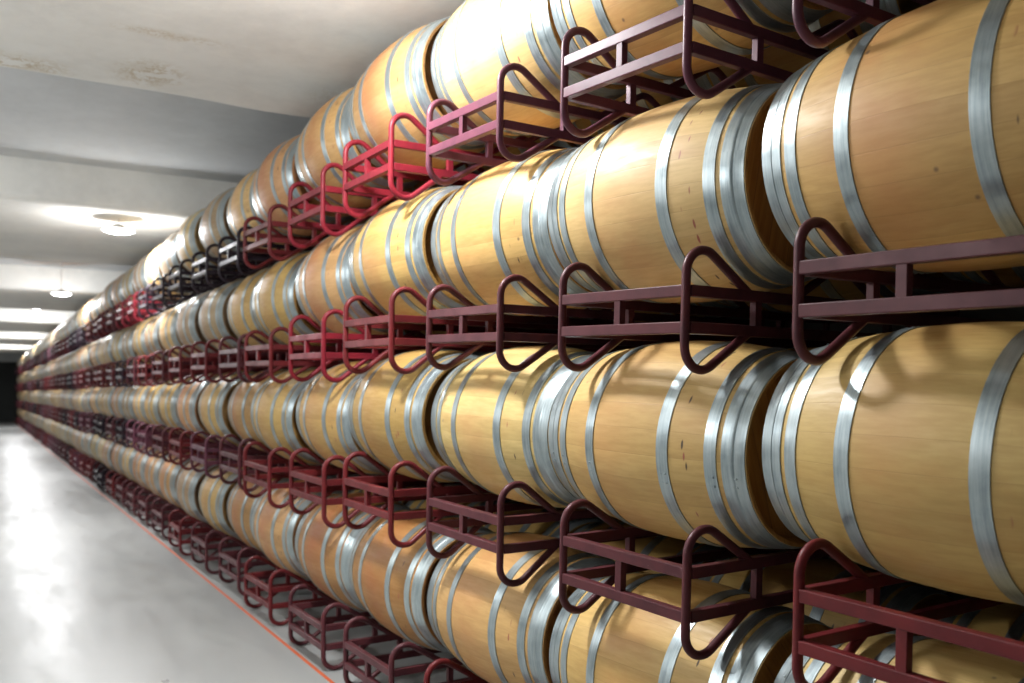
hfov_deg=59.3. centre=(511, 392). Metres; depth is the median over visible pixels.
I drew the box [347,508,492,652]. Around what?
wine barrel
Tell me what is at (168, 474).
wine barrel
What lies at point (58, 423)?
wine barrel
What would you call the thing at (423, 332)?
wine barrel
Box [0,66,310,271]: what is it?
ceiling
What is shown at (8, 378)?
door
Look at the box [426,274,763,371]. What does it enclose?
rack
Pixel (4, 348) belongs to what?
ceiling beam
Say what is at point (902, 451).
wine barrel
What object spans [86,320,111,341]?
rack
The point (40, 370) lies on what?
wine barrel
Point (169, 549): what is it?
floor line
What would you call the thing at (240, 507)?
wine barrel
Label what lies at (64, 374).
rack
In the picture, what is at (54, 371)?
wine barrel
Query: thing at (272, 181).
wine barrel
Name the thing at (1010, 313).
wall
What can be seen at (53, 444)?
rack
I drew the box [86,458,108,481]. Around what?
rack
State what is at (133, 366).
rack
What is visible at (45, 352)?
rack
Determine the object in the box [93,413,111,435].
rack
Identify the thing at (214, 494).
wine barrel
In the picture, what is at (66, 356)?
wine barrel
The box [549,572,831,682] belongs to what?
wine barrel
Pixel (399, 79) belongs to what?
wine barrel
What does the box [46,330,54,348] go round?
wine barrel
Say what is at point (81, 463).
rack
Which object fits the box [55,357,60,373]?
wine barrel
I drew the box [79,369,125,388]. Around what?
rack
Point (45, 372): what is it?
wine barrel
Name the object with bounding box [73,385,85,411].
wine barrel
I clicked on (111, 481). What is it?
rack
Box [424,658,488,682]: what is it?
rack
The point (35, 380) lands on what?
rack
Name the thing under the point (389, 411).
wine barrel
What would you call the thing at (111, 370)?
rack
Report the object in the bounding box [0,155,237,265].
ceiling beam
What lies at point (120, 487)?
rack
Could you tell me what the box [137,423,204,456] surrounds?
rack
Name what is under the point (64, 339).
rack
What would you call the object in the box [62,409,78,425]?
rack
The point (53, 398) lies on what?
wine barrel
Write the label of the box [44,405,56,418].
rack
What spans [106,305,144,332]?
rack
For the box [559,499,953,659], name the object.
rack
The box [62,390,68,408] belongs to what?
wine barrel
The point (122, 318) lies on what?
rack
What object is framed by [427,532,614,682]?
wine barrel
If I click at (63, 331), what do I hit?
wine barrel
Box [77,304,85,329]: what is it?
wine barrel
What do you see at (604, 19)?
wine barrel
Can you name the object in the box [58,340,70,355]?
rack
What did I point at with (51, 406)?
rack
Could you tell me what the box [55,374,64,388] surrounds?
rack
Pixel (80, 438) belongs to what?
wine barrel
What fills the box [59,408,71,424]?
rack
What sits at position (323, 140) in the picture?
wine barrel
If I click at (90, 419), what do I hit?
rack
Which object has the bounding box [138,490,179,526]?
rack
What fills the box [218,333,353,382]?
rack
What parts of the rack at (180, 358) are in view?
rail, rail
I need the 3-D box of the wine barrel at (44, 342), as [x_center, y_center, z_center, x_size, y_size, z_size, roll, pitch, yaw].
[-14.219,-1.540,28.085,0.712,0.712,0.974,0,0,-31]
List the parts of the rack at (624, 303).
rail, rail, rail, rail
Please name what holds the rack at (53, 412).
on the wine barrel at (58, 423)
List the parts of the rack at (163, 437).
rail, rail, rail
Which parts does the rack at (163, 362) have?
rail, rail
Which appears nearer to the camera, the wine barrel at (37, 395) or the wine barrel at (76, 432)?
the wine barrel at (76, 432)
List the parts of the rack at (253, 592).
rail, rail, rail, rail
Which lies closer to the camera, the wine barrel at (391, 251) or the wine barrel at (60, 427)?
the wine barrel at (391, 251)
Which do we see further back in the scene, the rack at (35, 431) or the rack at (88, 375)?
the rack at (35, 431)
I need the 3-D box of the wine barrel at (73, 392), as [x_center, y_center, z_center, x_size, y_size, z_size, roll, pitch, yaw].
[-9.696,0.162,20.570,0.712,0.712,0.972,0,0,-30]
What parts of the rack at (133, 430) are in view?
rail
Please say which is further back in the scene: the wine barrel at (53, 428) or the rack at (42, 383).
the rack at (42, 383)
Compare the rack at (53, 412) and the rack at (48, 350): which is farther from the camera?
the rack at (48, 350)
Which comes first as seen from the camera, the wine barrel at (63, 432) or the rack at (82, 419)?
the rack at (82, 419)
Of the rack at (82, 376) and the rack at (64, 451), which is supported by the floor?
the rack at (64, 451)
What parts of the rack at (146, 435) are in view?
rail, rail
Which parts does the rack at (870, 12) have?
rail, rail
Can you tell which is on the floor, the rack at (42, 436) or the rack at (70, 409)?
the rack at (42, 436)
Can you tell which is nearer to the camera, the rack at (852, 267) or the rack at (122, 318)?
the rack at (852, 267)
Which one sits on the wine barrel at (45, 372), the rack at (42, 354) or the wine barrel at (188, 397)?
the rack at (42, 354)
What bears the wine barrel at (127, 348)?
on the rack at (122, 369)
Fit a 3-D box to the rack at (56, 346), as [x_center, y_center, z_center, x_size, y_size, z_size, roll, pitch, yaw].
[-11.097,-1.147,23.592,1.550,0.410,0.635,0,0,-31]
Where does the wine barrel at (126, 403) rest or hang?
on the rack at (122, 428)
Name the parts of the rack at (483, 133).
rail, rail, rail, rail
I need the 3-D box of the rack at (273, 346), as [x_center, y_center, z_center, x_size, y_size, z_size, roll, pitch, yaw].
[-1.178,-0.271,6.861,1.550,0.428,0.646,0,1,-32]
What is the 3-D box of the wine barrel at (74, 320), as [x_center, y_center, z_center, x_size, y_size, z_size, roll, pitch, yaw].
[-9.178,-1.539,19.610,0.712,0.734,0.989,0,1,-30]
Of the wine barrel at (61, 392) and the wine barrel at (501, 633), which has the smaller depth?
the wine barrel at (501, 633)
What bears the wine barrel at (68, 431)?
on the rack at (64, 451)
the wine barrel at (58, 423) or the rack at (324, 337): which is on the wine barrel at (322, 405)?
the rack at (324, 337)
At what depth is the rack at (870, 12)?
2.45 m
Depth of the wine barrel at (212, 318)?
8.04 m
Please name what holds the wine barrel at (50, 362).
on the rack at (45, 378)
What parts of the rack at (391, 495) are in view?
rail, rail, rail, rail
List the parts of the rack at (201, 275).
rail, rail, rail, rail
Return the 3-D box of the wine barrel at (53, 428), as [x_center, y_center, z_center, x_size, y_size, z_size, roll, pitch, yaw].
[-12.481,1.002,25.231,0.710,0.710,0.960,0,0,-31]
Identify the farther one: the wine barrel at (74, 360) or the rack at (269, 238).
the wine barrel at (74, 360)
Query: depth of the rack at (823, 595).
2.31 m
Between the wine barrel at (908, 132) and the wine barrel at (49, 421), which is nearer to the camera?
the wine barrel at (908, 132)
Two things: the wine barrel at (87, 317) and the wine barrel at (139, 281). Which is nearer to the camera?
the wine barrel at (139, 281)
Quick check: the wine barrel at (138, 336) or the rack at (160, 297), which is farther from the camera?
the wine barrel at (138, 336)
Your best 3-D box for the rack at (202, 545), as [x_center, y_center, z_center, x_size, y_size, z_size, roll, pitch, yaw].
[-2.211,1.415,8.630,1.550,0.400,0.629,0,0,-31]
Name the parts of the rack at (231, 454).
rail, rail, rail, rail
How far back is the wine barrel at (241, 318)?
7.27 m
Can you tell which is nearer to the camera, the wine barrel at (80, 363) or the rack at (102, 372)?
the rack at (102, 372)
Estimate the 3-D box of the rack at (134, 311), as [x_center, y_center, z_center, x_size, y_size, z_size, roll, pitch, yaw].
[-4.421,-1.143,12.374,1.550,0.419,0.640,0,1,-31]
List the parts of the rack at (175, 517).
rail, rail, rail, rail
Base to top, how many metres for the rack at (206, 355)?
0.424 m
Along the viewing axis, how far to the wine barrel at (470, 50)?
3.80 m
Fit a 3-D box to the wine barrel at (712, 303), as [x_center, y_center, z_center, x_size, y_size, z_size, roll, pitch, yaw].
[0.736,-0.706,4.454,0.712,0.715,0.980,0,0,-33]
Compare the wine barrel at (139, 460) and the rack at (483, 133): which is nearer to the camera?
the rack at (483, 133)
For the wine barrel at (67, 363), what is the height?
0.712 m
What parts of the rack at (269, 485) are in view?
rail, rail, rail, rail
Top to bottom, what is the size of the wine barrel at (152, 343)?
0.719 m
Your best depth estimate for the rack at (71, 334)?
19.22 m
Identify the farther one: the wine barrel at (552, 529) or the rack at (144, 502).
the rack at (144, 502)
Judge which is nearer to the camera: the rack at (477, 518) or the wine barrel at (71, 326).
the rack at (477, 518)
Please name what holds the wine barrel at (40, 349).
on the rack
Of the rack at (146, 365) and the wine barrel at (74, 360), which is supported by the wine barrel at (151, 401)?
the rack at (146, 365)
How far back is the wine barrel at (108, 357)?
14.57 m
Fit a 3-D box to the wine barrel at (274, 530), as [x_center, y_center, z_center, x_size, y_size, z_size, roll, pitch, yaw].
[-1.493,1.002,6.681,0.712,0.712,0.960,0,0,-32]
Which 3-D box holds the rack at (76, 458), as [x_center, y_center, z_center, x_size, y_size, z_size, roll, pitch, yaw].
[-8.336,1.415,18.910,1.550,0.400,0.629,0,0,-32]
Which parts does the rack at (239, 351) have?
rail, rail, rail, rail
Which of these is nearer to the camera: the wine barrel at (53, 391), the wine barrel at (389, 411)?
the wine barrel at (389, 411)
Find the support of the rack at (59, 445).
on the floor
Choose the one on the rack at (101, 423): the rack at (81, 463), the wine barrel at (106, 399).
the wine barrel at (106, 399)
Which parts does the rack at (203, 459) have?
rail, rail, rail, rail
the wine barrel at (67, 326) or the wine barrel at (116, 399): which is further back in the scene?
the wine barrel at (67, 326)
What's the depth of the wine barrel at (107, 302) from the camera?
14.54 m
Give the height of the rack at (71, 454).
0.400 m
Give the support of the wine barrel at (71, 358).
on the rack at (67, 375)
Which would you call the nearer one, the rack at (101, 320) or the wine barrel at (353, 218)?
the wine barrel at (353, 218)
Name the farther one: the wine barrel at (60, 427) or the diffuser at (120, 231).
the wine barrel at (60, 427)
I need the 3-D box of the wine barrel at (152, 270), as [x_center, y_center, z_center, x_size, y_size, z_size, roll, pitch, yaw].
[-4.191,-1.540,11.254,0.712,0.719,0.969,0,0,-31]
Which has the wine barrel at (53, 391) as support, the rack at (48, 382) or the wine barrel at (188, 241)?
the rack at (48, 382)
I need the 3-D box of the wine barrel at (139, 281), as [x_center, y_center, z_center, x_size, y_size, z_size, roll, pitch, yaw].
[-4.729,-1.556,12.172,0.713,0.726,0.980,0,1,-31]
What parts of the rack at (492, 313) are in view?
rail, rail, rail, rail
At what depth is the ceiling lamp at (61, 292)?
17.25 m
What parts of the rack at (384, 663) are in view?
rail, rail, rail, rail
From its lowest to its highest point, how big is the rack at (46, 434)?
0.400 m
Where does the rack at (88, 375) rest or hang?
on the wine barrel at (94, 395)
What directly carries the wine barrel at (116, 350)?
on the rack at (111, 370)
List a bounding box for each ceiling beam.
[0,0,464,117]
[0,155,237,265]
[0,264,124,311]
[0,308,75,332]
[0,332,48,344]
[0,344,35,352]
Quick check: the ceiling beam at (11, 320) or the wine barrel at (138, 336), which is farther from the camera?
the ceiling beam at (11, 320)
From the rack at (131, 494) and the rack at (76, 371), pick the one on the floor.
the rack at (131, 494)
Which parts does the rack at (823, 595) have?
rail, rail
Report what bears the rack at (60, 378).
on the wine barrel at (65, 391)
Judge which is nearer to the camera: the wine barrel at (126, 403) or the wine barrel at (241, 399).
the wine barrel at (241, 399)
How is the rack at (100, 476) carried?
on the floor
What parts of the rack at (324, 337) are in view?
rail, rail, rail, rail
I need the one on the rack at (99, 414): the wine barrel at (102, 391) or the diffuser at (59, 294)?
the wine barrel at (102, 391)
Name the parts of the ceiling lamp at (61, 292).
rod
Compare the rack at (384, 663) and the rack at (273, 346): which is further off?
the rack at (273, 346)
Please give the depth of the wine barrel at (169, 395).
9.97 m
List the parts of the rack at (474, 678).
rail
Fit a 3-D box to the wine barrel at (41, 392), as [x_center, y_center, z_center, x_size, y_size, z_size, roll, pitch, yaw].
[-15.854,0.147,30.926,0.710,0.710,0.966,0,0,-31]
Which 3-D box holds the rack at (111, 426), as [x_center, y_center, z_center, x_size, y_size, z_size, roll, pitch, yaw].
[-5.538,0.560,14.231,1.550,0.429,0.647,0,1,-32]
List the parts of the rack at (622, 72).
rail, rail, rail, rail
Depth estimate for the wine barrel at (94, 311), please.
16.44 m
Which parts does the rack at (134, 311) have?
rail, rail, rail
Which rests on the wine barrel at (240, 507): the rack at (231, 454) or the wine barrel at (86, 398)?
the rack at (231, 454)
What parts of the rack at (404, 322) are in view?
rail, rail, rail, rail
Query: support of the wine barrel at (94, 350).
on the rack at (88, 375)
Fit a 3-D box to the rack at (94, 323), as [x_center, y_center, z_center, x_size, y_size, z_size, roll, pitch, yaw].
[-6.606,-1.143,16.086,1.550,0.432,0.648,0,1,-31]
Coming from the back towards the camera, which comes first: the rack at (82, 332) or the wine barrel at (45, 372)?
the wine barrel at (45, 372)
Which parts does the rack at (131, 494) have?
rail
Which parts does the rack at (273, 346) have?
rail, rail, rail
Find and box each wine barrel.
[36,340,41,353]
[36,365,41,378]
[36,390,41,403]
[36,415,40,427]
[39,339,43,352]
[39,365,43,378]
[39,391,43,403]
[39,414,43,429]
[43,334,48,348]
[43,390,49,405]
[43,418,48,432]
[44,361,49,376]
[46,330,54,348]
[46,360,53,375]
[46,390,52,405]
[46,418,53,434]
[50,332,53,344]
[50,359,55,375]
[50,390,54,405]
[50,421,54,435]
[52,390,57,406]
[52,420,58,437]
[53,358,58,374]
[55,327,59,341]
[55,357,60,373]
[55,389,60,406]
[55,422,60,438]
[58,320,66,341]
[58,355,65,373]
[58,389,64,407]
[58,422,66,441]
[61,319,68,337]
[61,425,69,444]
[62,352,71,376]
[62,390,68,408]
[65,316,72,335]
[65,352,74,375]
[65,389,73,409]
[66,425,74,446]
[70,317,75,334]
[70,351,75,370]
[70,390,76,410]
[70,425,78,445]
[72,309,81,331]
[72,348,81,373]
[72,428,81,450]
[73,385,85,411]
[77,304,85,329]
[77,345,88,373]
[77,384,93,417]
[77,427,92,455]
[83,298,95,326]
[83,341,96,371]
[83,383,100,417]
[83,429,96,458]
[90,292,101,322]
[90,339,105,370]
[90,381,110,418]
[90,432,105,462]
[97,292,105,317]
[98,337,108,365]
[98,381,115,415]
[98,434,110,462]
[102,280,115,313]
[102,331,119,369]
[102,380,126,422]
[102,436,120,471]
[111,272,126,313]
[111,327,128,367]
[111,380,136,419]
[111,439,131,477]
[121,265,141,307]
[121,321,143,364]
[121,379,148,427]
[121,442,142,482]
[132,253,165,297]
[132,316,155,363]
[132,377,164,424]
[132,447,156,490]
[144,243,190,298]
[144,310,171,360]
[144,377,178,433]
[144,447,188,499]
[158,452,209,507]
[159,230,211,283]
[159,302,190,356]
[159,375,199,436]
[176,208,232,276]
[176,290,218,353]
[176,373,218,441]
[176,458,233,524]
[198,278,248,349]
[198,371,256,446]
[198,467,254,539]
[199,187,253,264]
[227,168,311,249]
[227,267,285,345]
[227,473,297,551]
[228,369,288,451]
[251,134,352,236]
[251,367,329,464]
[252,251,335,345]
[252,479,348,578]
[295,86,419,208]
[295,224,396,334]
[295,492,409,611]
[296,361,389,474]
[347,16,484,169]
[347,205,386,224]
[347,349,478,482]
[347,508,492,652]
[348,186,466,323]
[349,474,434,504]
[395,330,417,335]
[406,500,509,517]
[408,164,473,191]
[420,324,507,334]
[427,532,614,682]
[431,0,625,136]
[431,147,592,315]
[431,346,594,507]
[468,129,576,174]
[483,501,602,537]
[547,83,815,303]
[548,341,806,548]
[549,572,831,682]
[550,0,832,84]
[572,78,695,146]
[574,520,725,573]
[589,300,738,322]
[695,0,923,89]
[698,553,954,635]
[718,271,951,312]
[762,0,1023,273]
[762,321,1023,605]
[774,633,1023,682]
[786,347,818,350]
[937,603,1023,641]
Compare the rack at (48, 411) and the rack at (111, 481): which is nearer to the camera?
the rack at (111, 481)
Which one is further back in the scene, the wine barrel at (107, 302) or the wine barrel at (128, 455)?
the wine barrel at (107, 302)
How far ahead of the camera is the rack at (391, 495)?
4.60 m
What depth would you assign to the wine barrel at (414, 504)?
6.06 m
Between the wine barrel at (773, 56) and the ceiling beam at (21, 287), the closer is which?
the wine barrel at (773, 56)
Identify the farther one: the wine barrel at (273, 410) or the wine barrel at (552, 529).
the wine barrel at (273, 410)
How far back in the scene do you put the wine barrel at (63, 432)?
22.08 m
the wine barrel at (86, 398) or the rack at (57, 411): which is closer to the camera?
the wine barrel at (86, 398)
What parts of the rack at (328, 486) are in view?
rail, rail, rail, rail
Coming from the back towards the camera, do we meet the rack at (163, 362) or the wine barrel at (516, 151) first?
the rack at (163, 362)
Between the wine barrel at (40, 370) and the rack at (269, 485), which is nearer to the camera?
the rack at (269, 485)
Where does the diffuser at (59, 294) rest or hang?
attached to the ceiling lamp at (61, 292)
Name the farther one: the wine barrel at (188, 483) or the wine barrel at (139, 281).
the wine barrel at (139, 281)
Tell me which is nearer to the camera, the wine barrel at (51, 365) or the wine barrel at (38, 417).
the wine barrel at (51, 365)
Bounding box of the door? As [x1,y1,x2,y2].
[0,362,17,421]
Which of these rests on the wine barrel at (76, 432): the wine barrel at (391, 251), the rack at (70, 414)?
the rack at (70, 414)
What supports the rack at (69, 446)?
on the floor
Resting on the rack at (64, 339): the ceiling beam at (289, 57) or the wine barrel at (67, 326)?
the wine barrel at (67, 326)
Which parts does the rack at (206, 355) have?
rail, rail, rail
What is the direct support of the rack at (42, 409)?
on the wine barrel at (46, 419)
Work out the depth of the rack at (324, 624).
5.45 m
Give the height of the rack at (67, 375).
0.426 m
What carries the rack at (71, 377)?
on the wine barrel at (77, 391)
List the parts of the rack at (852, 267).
rail, rail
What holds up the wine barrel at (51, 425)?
on the rack at (48, 437)
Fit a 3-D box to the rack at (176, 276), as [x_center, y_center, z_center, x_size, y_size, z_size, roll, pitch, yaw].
[-2.763,-1.140,9.521,1.551,0.428,0.646,0,1,-30]
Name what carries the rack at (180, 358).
on the wine barrel at (188, 397)
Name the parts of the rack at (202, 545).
rail, rail, rail, rail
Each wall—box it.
[0,353,24,361]
[211,223,1023,600]
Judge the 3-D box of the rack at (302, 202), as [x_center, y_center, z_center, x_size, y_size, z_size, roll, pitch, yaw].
[-0.603,-1.130,5.853,1.551,0.452,0.644,0,1,-32]
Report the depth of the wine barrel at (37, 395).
31.41 m
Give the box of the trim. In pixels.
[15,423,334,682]
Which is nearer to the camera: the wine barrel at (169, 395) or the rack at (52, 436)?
the wine barrel at (169, 395)
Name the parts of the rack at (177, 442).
rail, rail, rail, rail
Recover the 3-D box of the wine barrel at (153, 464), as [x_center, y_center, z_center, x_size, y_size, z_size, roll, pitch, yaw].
[-4.197,1.002,11.256,0.711,0.711,0.960,0,0,-31]
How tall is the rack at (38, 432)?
0.400 m
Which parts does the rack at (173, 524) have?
rail, rail, rail, rail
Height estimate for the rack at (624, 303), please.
0.421 m
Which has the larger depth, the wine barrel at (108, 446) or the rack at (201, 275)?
the wine barrel at (108, 446)
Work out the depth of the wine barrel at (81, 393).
18.32 m
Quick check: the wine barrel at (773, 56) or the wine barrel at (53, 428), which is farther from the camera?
the wine barrel at (53, 428)
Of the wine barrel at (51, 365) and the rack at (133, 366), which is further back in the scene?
the wine barrel at (51, 365)
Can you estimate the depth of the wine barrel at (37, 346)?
31.39 m
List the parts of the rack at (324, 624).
rail, rail, rail, rail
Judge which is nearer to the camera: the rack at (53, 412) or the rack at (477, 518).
the rack at (477, 518)
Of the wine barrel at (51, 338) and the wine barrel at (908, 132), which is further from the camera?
the wine barrel at (51, 338)
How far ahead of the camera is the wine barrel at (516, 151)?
4.98 m
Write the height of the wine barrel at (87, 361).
0.733 m
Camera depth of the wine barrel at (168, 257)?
9.98 m
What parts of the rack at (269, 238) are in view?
rail, rail, rail, rail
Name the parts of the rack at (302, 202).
rail, rail, rail, rail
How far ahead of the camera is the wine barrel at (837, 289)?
3.37 m
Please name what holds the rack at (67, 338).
on the wine barrel at (71, 358)
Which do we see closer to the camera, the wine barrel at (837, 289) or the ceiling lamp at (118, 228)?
the wine barrel at (837, 289)
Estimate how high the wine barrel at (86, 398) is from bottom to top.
0.733 m
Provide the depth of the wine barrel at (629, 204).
2.90 m
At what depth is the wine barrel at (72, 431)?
20.29 m
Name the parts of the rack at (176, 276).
rail, rail, rail, rail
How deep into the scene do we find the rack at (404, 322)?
4.71 m
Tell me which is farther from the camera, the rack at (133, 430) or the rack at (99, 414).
the rack at (99, 414)
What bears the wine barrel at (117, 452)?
on the rack at (111, 481)
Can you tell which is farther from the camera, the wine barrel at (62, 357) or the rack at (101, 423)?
the wine barrel at (62, 357)
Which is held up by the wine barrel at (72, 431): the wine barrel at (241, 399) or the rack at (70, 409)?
the rack at (70, 409)
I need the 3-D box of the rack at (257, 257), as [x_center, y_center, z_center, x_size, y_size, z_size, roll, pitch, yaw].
[-1.667,-1.135,7.755,1.551,0.420,0.641,0,1,-31]
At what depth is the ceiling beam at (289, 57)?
5.26 m
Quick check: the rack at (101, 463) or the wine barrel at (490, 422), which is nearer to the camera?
the wine barrel at (490, 422)
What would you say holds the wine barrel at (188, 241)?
on the rack at (176, 276)
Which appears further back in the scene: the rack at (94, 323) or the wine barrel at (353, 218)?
the rack at (94, 323)
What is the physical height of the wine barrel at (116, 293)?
0.734 m
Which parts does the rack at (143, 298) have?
rail, rail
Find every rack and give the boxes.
[34,379,39,390]
[34,427,39,438]
[37,428,41,439]
[41,350,47,362]
[41,378,58,390]
[41,405,51,417]
[41,432,49,444]
[44,348,51,361]
[44,377,53,389]
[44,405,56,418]
[44,433,52,446]
[47,347,56,360]
[47,376,58,389]
[47,405,58,418]
[47,435,54,447]
[50,406,60,419]
[50,436,57,450]
[52,343,62,358]
[52,375,63,389]
[52,407,61,421]
[52,438,61,452]
[55,341,67,356]
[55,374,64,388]
[55,407,68,421]
[55,440,66,455]
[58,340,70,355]
[58,442,71,458]
[59,374,78,389]
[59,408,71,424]
[62,337,74,353]
[62,373,80,389]
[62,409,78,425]
[62,444,73,460]
[66,335,80,351]
[66,372,84,389]
[67,409,80,425]
[67,446,78,463]
[69,331,82,349]
[69,371,92,389]
[69,410,87,429]
[69,449,84,467]
[73,328,95,347]
[73,370,99,389]
[73,411,92,430]
[73,451,95,471]
[79,325,97,345]
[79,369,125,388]
[79,412,96,432]
[79,455,99,476]
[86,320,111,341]
[86,366,115,387]
[86,412,105,434]
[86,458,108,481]
[93,316,111,339]
[93,365,125,387]
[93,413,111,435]
[93,462,113,486]
[97,310,122,336]
[97,363,150,386]
[97,415,120,439]
[97,466,124,492]
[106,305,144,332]
[106,361,150,387]
[106,416,136,443]
[106,471,137,498]
[116,299,150,328]
[116,359,167,386]
[116,418,143,447]
[116,476,147,506]
[126,356,167,385]
[126,419,185,450]
[126,482,163,515]
[127,291,173,323]
[137,354,196,386]
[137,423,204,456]
[138,284,176,318]
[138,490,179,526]
[151,498,199,538]
[152,273,214,311]
[152,350,236,385]
[152,424,232,462]
[168,259,247,302]
[168,345,326,384]
[168,509,224,555]
[169,427,223,469]
[190,339,337,382]
[190,431,277,478]
[191,243,275,292]
[191,522,260,573]
[218,226,329,282]
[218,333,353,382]
[218,536,290,595]
[219,434,396,491]
[243,204,370,268]
[243,441,462,508]
[244,327,463,383]
[244,555,325,625]
[288,163,450,248]
[288,309,467,382]
[288,584,379,669]
[289,448,471,528]
[342,451,620,547]
[343,112,527,218]
[343,286,618,373]
[343,616,469,682]
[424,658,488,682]
[426,63,660,185]
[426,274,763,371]
[426,466,663,586]
[558,245,959,374]
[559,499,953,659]
[560,0,858,137]
[792,0,936,47]
[792,217,1023,365]
[792,538,1023,682]
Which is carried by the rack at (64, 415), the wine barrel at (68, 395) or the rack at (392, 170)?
the wine barrel at (68, 395)
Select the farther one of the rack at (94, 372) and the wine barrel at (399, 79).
the rack at (94, 372)
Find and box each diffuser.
[52,293,70,295]
[103,228,133,234]
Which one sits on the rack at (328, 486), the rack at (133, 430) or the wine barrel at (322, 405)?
the wine barrel at (322, 405)
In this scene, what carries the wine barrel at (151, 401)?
on the rack at (146, 435)
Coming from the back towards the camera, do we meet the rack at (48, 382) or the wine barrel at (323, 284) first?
the rack at (48, 382)
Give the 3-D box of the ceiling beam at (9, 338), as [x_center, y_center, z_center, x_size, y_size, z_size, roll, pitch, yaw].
[-21.824,-2.304,35.364,8.990,0.512,4.957,0,0,-31]
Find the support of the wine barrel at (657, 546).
on the rack at (474, 678)
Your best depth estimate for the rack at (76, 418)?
18.37 m
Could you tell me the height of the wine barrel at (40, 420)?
0.711 m
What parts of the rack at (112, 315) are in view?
rail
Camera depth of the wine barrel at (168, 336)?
9.98 m
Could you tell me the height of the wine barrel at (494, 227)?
0.715 m
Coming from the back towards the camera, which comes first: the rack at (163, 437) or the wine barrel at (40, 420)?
the wine barrel at (40, 420)
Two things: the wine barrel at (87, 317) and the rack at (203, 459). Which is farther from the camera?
the wine barrel at (87, 317)
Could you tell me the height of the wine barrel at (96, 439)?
0.711 m
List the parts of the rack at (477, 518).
rail, rail, rail, rail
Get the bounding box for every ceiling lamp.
[51,262,71,295]
[102,218,134,234]
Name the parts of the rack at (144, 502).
rail, rail, rail, rail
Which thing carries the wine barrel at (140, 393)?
on the rack at (133, 430)
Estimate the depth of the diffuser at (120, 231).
10.49 m
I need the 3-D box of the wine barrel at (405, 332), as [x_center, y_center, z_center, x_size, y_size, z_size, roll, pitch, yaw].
[-0.870,-0.684,7.059,0.712,0.733,0.988,0,1,-32]
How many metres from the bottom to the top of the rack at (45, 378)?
0.430 m
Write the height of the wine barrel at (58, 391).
0.710 m
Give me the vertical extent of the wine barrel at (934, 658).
0.679 m
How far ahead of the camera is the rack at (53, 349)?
23.95 m
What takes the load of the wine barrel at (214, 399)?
on the rack at (203, 459)
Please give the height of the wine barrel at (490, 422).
0.715 m
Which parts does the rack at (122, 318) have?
rail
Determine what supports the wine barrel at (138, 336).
on the rack at (133, 366)
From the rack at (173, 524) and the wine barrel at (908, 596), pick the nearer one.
the wine barrel at (908, 596)
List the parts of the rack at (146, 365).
rail, rail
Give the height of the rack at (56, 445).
0.400 m
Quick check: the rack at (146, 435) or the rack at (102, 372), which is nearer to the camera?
the rack at (146, 435)
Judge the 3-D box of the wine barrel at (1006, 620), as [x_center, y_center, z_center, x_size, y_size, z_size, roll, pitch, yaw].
[1.833,1.017,2.767,0.680,0.680,0.960,0,0,-34]
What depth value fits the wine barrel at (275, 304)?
6.34 m
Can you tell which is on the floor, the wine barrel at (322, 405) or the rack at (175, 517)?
the rack at (175, 517)
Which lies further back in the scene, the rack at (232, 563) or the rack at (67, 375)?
the rack at (67, 375)
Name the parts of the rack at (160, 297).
rail, rail, rail, rail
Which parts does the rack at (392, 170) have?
rail, rail, rail, rail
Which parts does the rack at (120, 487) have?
rail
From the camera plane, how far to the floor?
6.81 m
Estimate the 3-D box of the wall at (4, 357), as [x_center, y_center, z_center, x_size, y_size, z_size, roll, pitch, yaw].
[-29.759,-0.388,48.738,8.950,4.305,0.199,0,0,-31]
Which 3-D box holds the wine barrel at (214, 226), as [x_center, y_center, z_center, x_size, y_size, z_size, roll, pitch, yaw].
[-2.511,-1.554,8.426,0.713,0.730,0.984,0,1,-31]
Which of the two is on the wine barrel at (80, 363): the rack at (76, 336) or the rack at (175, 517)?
the rack at (76, 336)
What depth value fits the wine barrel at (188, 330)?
8.92 m
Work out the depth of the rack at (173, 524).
9.05 m
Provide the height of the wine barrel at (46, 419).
0.709 m
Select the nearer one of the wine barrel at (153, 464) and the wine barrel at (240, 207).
the wine barrel at (240, 207)
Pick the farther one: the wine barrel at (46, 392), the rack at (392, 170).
the wine barrel at (46, 392)
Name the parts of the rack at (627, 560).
rail, rail, rail, rail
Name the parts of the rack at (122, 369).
rail, rail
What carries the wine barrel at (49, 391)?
on the rack at (45, 413)
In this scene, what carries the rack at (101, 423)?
on the wine barrel at (108, 446)
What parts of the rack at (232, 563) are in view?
rail, rail, rail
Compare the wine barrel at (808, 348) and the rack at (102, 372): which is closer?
the wine barrel at (808, 348)
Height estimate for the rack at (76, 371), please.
0.427 m
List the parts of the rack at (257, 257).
rail, rail, rail, rail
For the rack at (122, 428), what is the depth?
12.91 m
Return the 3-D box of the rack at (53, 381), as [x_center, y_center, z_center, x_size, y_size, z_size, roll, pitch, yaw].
[-11.639,-0.280,24.514,1.550,0.416,0.639,0,1,-31]
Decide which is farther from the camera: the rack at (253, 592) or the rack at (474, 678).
the rack at (253, 592)
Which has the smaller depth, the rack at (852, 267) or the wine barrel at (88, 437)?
the rack at (852, 267)
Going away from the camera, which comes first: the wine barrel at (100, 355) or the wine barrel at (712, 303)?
the wine barrel at (712, 303)
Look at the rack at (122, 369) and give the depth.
12.77 m
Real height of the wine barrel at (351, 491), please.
0.712 m
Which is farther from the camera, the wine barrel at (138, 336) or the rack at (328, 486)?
the wine barrel at (138, 336)
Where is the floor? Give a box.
[0,422,468,682]
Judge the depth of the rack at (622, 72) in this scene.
2.96 m
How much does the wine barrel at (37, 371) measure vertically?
0.711 m
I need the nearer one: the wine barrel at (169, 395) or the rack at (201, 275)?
the rack at (201, 275)
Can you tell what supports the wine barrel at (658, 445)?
on the rack at (627, 560)
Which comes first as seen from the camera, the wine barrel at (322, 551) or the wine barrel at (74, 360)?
the wine barrel at (322, 551)

